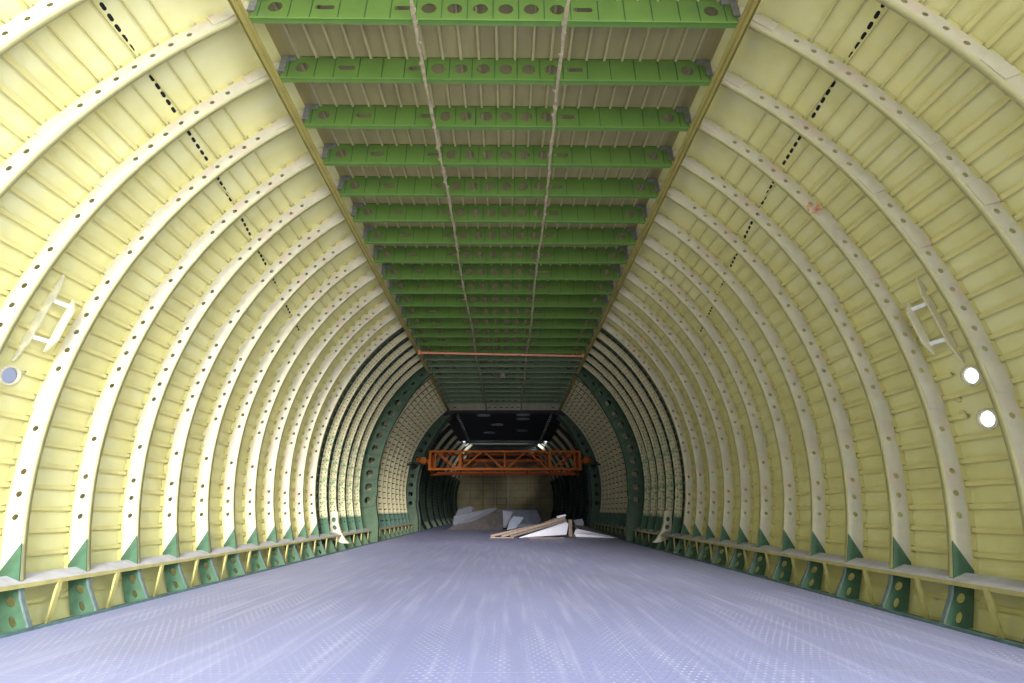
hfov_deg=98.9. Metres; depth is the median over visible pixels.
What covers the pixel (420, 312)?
ceiling beam
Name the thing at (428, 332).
ceiling beam
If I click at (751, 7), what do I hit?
longeron
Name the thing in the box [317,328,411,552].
rib
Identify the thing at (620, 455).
rib
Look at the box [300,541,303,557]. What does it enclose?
post
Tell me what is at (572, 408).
rib
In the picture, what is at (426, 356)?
ceiling beam
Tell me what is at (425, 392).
rib
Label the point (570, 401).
rib
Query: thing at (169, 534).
rib
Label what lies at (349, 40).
ceiling
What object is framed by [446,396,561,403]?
ceiling beam
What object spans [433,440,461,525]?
rib
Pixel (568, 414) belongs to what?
rib
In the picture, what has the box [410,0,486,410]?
cable
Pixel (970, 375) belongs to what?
porthole
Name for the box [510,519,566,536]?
plank
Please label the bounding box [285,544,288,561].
post
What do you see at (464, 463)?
rib
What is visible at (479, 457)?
beam
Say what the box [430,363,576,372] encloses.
ceiling beam
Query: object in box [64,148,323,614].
rib
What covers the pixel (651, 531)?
shelf
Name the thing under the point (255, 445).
rib
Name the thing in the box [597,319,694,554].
rib
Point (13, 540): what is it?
rib
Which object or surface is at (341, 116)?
ceiling beam
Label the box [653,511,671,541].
gusset plate
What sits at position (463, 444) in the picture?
rib
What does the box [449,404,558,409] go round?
ceiling beam
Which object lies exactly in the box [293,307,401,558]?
rib
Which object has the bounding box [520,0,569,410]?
cable
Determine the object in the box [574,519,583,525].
panel
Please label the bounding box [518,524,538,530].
panel
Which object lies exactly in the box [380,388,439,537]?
rib
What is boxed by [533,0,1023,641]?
wall
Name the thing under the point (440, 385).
ceiling beam
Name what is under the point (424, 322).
ceiling beam
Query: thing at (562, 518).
plank
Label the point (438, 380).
ceiling beam
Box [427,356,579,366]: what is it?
ceiling beam
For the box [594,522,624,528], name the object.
shelf
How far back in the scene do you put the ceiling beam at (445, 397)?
14.87 m
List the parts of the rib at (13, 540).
splice plate, splice plate, splice plate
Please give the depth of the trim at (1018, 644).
3.37 m
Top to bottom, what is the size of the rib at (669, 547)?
4.527 m
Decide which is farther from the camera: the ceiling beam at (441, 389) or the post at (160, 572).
the ceiling beam at (441, 389)
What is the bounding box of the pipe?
[418,349,583,358]
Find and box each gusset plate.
[330,512,349,542]
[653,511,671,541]
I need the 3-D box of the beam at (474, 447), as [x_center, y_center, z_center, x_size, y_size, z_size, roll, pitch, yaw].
[-0.390,5.960,24.870,3.500,0.290,0.120,0,-21,-1]
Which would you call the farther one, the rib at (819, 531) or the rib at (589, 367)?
the rib at (589, 367)
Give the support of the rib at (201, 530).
attached to the wall at (53, 65)
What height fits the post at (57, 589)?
0.274 m
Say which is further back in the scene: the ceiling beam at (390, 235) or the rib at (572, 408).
the rib at (572, 408)
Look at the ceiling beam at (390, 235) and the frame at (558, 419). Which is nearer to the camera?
the ceiling beam at (390, 235)
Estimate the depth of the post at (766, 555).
5.13 m
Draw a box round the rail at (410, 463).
[407,462,417,466]
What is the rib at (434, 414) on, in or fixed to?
attached to the wall at (53, 65)
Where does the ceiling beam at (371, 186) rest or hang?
attached to the ceiling at (349, 40)
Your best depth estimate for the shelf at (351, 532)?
9.58 m
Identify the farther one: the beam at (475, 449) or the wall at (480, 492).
the wall at (480, 492)
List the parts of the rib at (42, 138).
splice plate, splice plate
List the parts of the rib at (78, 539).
splice plate, splice plate, splice plate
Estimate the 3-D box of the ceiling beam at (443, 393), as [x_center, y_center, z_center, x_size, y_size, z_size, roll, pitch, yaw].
[-0.264,1.668,14.441,4.065,0.285,0.072,0,-21,-1]
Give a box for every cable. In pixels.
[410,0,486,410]
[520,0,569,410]
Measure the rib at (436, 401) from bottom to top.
4.436 m
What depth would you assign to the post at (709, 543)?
6.56 m
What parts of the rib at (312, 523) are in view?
splice plate, splice plate, splice plate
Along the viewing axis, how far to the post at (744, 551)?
5.60 m
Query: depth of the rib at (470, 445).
24.44 m
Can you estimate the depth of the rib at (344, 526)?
9.84 m
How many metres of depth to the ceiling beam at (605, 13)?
3.51 m
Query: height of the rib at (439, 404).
4.429 m
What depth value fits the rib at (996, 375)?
3.36 m
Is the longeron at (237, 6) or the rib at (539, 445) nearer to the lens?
the longeron at (237, 6)
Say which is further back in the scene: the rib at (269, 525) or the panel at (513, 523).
the panel at (513, 523)
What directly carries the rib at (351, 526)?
attached to the wall at (53, 65)
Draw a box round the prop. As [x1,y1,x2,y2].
[568,520,571,536]
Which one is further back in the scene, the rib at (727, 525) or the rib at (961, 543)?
the rib at (727, 525)
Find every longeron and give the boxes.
[227,0,449,410]
[456,414,470,441]
[539,414,551,441]
[558,0,761,411]
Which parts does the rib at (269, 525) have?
splice plate, splice plate, splice plate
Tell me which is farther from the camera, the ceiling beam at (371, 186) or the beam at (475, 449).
the beam at (475, 449)
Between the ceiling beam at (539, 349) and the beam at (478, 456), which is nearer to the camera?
the ceiling beam at (539, 349)
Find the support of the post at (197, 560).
on the trim at (58, 621)
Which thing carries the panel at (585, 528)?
on the floor
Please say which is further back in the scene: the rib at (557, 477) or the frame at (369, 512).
the rib at (557, 477)
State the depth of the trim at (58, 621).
3.76 m
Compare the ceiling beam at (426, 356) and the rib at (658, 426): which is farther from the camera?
the ceiling beam at (426, 356)
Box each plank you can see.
[490,523,540,536]
[501,517,565,536]
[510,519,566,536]
[529,537,563,537]
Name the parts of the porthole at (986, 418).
glass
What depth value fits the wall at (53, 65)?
3.95 m
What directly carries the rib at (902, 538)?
attached to the wall at (977, 119)
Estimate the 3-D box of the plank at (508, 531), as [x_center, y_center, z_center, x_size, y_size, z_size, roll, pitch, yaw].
[0.342,5.358,12.570,1.933,0.443,0.200,3,-21,-7]
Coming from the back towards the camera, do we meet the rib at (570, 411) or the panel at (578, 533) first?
the rib at (570, 411)
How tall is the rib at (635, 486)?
4.470 m
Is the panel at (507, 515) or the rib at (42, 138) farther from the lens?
the panel at (507, 515)
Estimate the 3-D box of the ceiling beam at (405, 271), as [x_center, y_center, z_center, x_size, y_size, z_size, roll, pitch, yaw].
[-0.179,-1.158,7.332,3.972,0.285,0.072,0,-21,-1]
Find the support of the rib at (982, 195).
attached to the wall at (977, 119)
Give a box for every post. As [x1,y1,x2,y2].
[44,579,63,623]
[106,570,120,607]
[153,563,164,596]
[190,558,199,587]
[220,553,227,579]
[246,550,251,573]
[267,546,271,567]
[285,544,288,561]
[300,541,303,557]
[709,543,712,560]
[725,545,728,566]
[743,548,747,571]
[764,552,770,577]
[790,556,798,584]
[822,561,832,593]
[862,568,874,604]
[913,576,930,619]
[982,588,1005,638]
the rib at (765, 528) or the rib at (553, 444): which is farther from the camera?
the rib at (553, 444)
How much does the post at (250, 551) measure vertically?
0.274 m
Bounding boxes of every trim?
[0,524,445,638]
[560,523,1023,648]
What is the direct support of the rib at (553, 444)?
attached to the wall at (977, 119)
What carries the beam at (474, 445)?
attached to the ceiling at (474, 425)
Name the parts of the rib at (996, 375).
splice plate, splice plate, splice plate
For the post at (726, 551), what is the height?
0.274 m
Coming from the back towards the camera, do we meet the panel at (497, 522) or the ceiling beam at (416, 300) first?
the panel at (497, 522)
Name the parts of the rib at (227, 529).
splice plate, splice plate, splice plate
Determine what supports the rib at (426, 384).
attached to the wall at (53, 65)
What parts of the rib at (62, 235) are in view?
splice plate, splice plate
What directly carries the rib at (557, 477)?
on the floor
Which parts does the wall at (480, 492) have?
rod, hatch frame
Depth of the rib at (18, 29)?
2.75 m
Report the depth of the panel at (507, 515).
16.87 m
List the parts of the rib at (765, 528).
splice plate, splice plate, splice plate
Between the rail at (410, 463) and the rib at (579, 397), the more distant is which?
the rail at (410, 463)
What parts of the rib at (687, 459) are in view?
splice plate, splice plate, splice plate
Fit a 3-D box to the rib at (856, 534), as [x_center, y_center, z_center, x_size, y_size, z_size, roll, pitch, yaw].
[2.641,0.145,4.723,1.636,4.597,0.056,0,-21,-1]
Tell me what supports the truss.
attached to the rail at (410, 463)
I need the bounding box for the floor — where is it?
[0,521,1023,682]
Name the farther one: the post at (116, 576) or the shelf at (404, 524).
the shelf at (404, 524)
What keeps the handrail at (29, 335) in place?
attached to the wall at (53, 65)
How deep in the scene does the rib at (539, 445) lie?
24.61 m
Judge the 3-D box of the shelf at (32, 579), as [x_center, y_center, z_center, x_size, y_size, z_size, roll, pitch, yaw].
[-3.389,2.321,4.779,0.140,0.074,8.260,0,-21,-1]
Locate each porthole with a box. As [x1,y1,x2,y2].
[0,365,21,385]
[960,365,982,385]
[976,408,998,429]
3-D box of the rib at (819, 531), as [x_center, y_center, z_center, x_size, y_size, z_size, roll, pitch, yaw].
[2.635,0.330,5.198,1.636,4.590,0.056,0,-21,-1]
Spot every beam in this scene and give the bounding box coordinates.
[247,0,740,27]
[278,55,712,85]
[302,104,690,130]
[322,143,673,167]
[338,176,659,197]
[351,203,646,223]
[363,226,636,245]
[373,246,627,263]
[381,264,620,280]
[389,280,613,294]
[395,294,607,306]
[401,307,601,318]
[407,318,597,328]
[411,328,592,337]
[416,338,588,345]
[420,342,585,353]
[423,354,581,360]
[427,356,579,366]
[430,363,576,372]
[433,368,573,377]
[435,374,571,382]
[438,379,569,387]
[440,383,567,391]
[442,388,565,395]
[444,392,563,399]
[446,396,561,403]
[448,400,560,406]
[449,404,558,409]
[473,444,536,446]
[474,447,535,448]
[475,449,534,449]
[477,453,532,453]
[478,456,531,456]
[479,457,530,458]
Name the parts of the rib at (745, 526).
splice plate, splice plate, splice plate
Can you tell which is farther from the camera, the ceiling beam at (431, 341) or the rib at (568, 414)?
the rib at (568, 414)
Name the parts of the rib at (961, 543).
splice plate, splice plate, splice plate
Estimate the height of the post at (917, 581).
0.274 m
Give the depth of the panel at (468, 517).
17.25 m
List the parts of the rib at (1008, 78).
splice plate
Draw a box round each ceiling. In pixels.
[265,0,738,392]
[444,407,564,458]
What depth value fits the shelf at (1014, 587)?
3.51 m
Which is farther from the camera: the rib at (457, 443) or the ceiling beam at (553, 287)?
the rib at (457, 443)
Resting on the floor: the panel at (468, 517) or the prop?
the prop
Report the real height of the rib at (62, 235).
4.618 m
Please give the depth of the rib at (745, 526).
6.53 m
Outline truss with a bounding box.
[416,450,591,474]
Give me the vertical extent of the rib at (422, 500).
4.383 m
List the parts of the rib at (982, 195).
splice plate, splice plate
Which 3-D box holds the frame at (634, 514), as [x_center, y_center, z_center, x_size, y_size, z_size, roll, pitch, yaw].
[2.525,2.735,11.402,1.703,4.512,0.119,0,-21,-1]
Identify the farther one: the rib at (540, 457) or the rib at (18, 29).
the rib at (540, 457)
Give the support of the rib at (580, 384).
attached to the wall at (977, 119)
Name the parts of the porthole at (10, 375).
glass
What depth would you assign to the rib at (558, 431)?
18.85 m
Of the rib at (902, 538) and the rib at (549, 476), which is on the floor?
the rib at (549, 476)
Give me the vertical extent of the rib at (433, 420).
4.416 m
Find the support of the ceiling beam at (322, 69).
attached to the ceiling at (349, 40)
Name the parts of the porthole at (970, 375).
glass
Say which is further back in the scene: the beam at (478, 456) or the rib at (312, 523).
the beam at (478, 456)
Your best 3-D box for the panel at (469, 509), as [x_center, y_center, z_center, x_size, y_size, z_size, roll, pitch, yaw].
[-1.888,6.915,17.819,0.791,0.432,0.369,4,-21,-11]
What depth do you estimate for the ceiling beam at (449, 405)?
15.81 m
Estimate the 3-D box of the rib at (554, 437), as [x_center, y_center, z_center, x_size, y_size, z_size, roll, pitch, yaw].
[2.392,6.273,20.401,1.612,4.363,0.066,0,-21,-1]
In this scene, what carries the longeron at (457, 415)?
attached to the ceiling at (474, 425)
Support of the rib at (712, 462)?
attached to the wall at (977, 119)
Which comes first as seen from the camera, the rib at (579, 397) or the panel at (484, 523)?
the rib at (579, 397)
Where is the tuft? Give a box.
[806,203,821,213]
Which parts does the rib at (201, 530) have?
splice plate, splice plate, splice plate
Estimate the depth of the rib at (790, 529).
5.56 m
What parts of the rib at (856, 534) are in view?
splice plate, splice plate, splice plate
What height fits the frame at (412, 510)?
4.444 m
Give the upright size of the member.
0.205 m
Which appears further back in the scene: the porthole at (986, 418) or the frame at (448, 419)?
the frame at (448, 419)
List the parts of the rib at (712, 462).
splice plate, splice plate, splice plate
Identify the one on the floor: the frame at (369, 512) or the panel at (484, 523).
the panel at (484, 523)
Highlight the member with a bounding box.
[465,441,543,443]
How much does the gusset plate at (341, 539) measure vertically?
0.580 m
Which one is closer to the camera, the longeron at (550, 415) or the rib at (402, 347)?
the rib at (402, 347)
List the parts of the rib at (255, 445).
splice plate, splice plate, splice plate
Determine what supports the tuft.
attached to the rib at (961, 543)
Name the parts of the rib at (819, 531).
splice plate, splice plate, splice plate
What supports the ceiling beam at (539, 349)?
attached to the ceiling at (349, 40)
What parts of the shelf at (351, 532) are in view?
shelf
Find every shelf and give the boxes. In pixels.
[0,532,340,591]
[342,528,370,535]
[379,523,412,529]
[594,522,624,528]
[633,528,659,534]
[661,531,1023,596]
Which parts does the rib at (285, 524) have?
splice plate, splice plate, splice plate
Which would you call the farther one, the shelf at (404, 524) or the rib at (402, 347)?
the shelf at (404, 524)
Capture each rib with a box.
[0,0,86,55]
[0,1,249,198]
[0,62,280,354]
[0,109,304,632]
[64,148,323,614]
[117,180,338,601]
[158,206,351,591]
[192,229,363,583]
[219,249,372,576]
[242,266,381,570]
[261,282,388,565]
[278,295,395,561]
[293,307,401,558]
[305,318,406,555]
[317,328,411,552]
[327,338,415,550]
[336,346,419,547]
[345,354,423,545]
[352,360,426,544]
[365,374,432,540]
[375,378,434,539]
[378,383,437,538]
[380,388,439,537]
[385,392,441,536]
[389,396,443,535]
[393,398,445,534]
[397,404,447,533]
[400,407,449,532]
[420,429,453,528]
[427,435,457,526]
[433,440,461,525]
[438,442,466,524]
[443,444,472,523]
[447,448,474,522]
[451,456,471,516]
[454,458,472,512]
[536,448,562,515]
[537,458,555,519]
[538,444,566,514]
[538,456,558,518]
[543,441,570,522]
[548,440,575,524]
[552,434,581,526]
[555,429,587,521]
[559,407,606,529]
[560,404,608,530]
[562,398,613,531]
[564,396,616,532]
[565,392,620,534]
[567,388,625,535]
[570,383,626,537]
[572,378,634,539]
[574,374,639,539]
[579,361,650,543]
[586,346,665,547]
[586,354,657,545]
[589,338,674,549]
[593,329,684,551]
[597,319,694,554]
[602,308,706,557]
[607,295,720,560]
[613,282,735,564]
[620,267,753,569]
[628,250,774,574]
[636,231,799,580]
[647,208,829,588]
[658,182,866,598]
[672,150,914,611]
[689,113,978,627]
[710,66,1023,643]
[737,7,1023,272]
[876,0,1023,109]
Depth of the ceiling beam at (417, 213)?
5.89 m
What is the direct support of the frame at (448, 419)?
attached to the wall at (53, 65)
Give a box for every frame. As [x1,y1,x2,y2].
[359,367,432,542]
[403,413,450,531]
[408,418,452,530]
[556,418,598,526]
[557,414,603,528]
[574,364,644,541]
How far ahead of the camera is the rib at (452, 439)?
20.14 m
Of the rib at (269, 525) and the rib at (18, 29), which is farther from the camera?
the rib at (269, 525)
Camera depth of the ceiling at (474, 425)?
18.57 m
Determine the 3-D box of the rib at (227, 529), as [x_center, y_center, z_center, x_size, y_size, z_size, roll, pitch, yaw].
[-2.964,0.687,6.087,1.636,4.576,0.056,0,-21,-1]
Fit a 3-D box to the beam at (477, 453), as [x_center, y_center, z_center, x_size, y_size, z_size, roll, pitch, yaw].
[-0.423,7.033,27.672,3.500,0.290,0.120,0,-21,-1]
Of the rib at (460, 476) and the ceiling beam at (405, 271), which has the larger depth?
the rib at (460, 476)
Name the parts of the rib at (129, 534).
splice plate, splice plate, splice plate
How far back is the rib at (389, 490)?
13.69 m
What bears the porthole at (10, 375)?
attached to the wall at (53, 65)
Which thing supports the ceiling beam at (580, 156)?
attached to the ceiling at (349, 40)
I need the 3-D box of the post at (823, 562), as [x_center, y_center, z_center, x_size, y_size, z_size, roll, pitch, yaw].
[3.010,2.252,4.183,0.024,0.274,0.032,0,-21,-1]
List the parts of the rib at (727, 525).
splice plate, splice plate, splice plate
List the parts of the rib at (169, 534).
splice plate, splice plate, splice plate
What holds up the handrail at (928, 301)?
attached to the wall at (977, 119)
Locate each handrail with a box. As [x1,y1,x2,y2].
[11,274,74,360]
[906,278,964,362]
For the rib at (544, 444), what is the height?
4.322 m
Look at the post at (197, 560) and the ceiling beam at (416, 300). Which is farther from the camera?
the ceiling beam at (416, 300)
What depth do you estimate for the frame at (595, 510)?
16.06 m
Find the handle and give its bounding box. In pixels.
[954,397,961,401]
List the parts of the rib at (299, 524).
splice plate, splice plate, splice plate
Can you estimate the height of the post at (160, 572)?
0.274 m
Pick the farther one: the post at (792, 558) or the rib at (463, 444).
the rib at (463, 444)
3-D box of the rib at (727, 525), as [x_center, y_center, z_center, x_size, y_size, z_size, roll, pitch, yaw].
[2.612,1.072,7.098,1.636,4.563,0.056,0,-21,-1]
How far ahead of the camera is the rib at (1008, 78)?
2.76 m
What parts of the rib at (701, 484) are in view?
splice plate, splice plate, splice plate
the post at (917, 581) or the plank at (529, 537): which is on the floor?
the plank at (529, 537)
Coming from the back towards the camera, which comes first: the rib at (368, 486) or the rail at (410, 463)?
the rail at (410, 463)
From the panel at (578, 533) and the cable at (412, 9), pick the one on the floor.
the panel at (578, 533)
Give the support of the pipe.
attached to the ceiling beam at (539, 349)
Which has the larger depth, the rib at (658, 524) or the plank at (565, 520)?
the plank at (565, 520)
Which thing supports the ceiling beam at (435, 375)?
attached to the ceiling at (349, 40)
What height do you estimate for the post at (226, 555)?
0.274 m
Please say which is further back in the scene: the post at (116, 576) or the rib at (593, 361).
the rib at (593, 361)
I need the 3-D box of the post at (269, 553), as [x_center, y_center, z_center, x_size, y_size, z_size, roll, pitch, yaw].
[-3.337,2.965,6.018,0.024,0.274,0.032,0,-21,-1]
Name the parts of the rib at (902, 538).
splice plate, splice plate, splice plate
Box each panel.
[447,511,495,529]
[453,508,496,525]
[456,506,474,514]
[490,511,502,529]
[498,509,540,528]
[503,511,512,527]
[507,516,523,529]
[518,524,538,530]
[519,522,567,537]
[573,525,617,537]
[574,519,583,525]
[574,529,616,537]
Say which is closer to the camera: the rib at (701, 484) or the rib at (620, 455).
the rib at (701, 484)
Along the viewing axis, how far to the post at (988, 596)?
2.75 m
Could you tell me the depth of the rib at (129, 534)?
4.48 m
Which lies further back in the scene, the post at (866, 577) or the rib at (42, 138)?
the post at (866, 577)
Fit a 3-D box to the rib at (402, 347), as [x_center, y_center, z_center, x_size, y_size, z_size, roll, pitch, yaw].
[-3.002,1.986,9.401,1.639,4.521,0.036,0,-21,-1]
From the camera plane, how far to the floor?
2.88 m
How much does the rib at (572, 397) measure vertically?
4.443 m
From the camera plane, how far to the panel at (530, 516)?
18.05 m
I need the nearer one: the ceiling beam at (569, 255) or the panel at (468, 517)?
the ceiling beam at (569, 255)
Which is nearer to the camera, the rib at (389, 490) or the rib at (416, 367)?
the rib at (416, 367)
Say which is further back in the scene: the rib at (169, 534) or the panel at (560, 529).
the panel at (560, 529)
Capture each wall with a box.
[0,0,473,626]
[453,457,556,520]
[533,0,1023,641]
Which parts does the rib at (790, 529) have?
splice plate, splice plate, splice plate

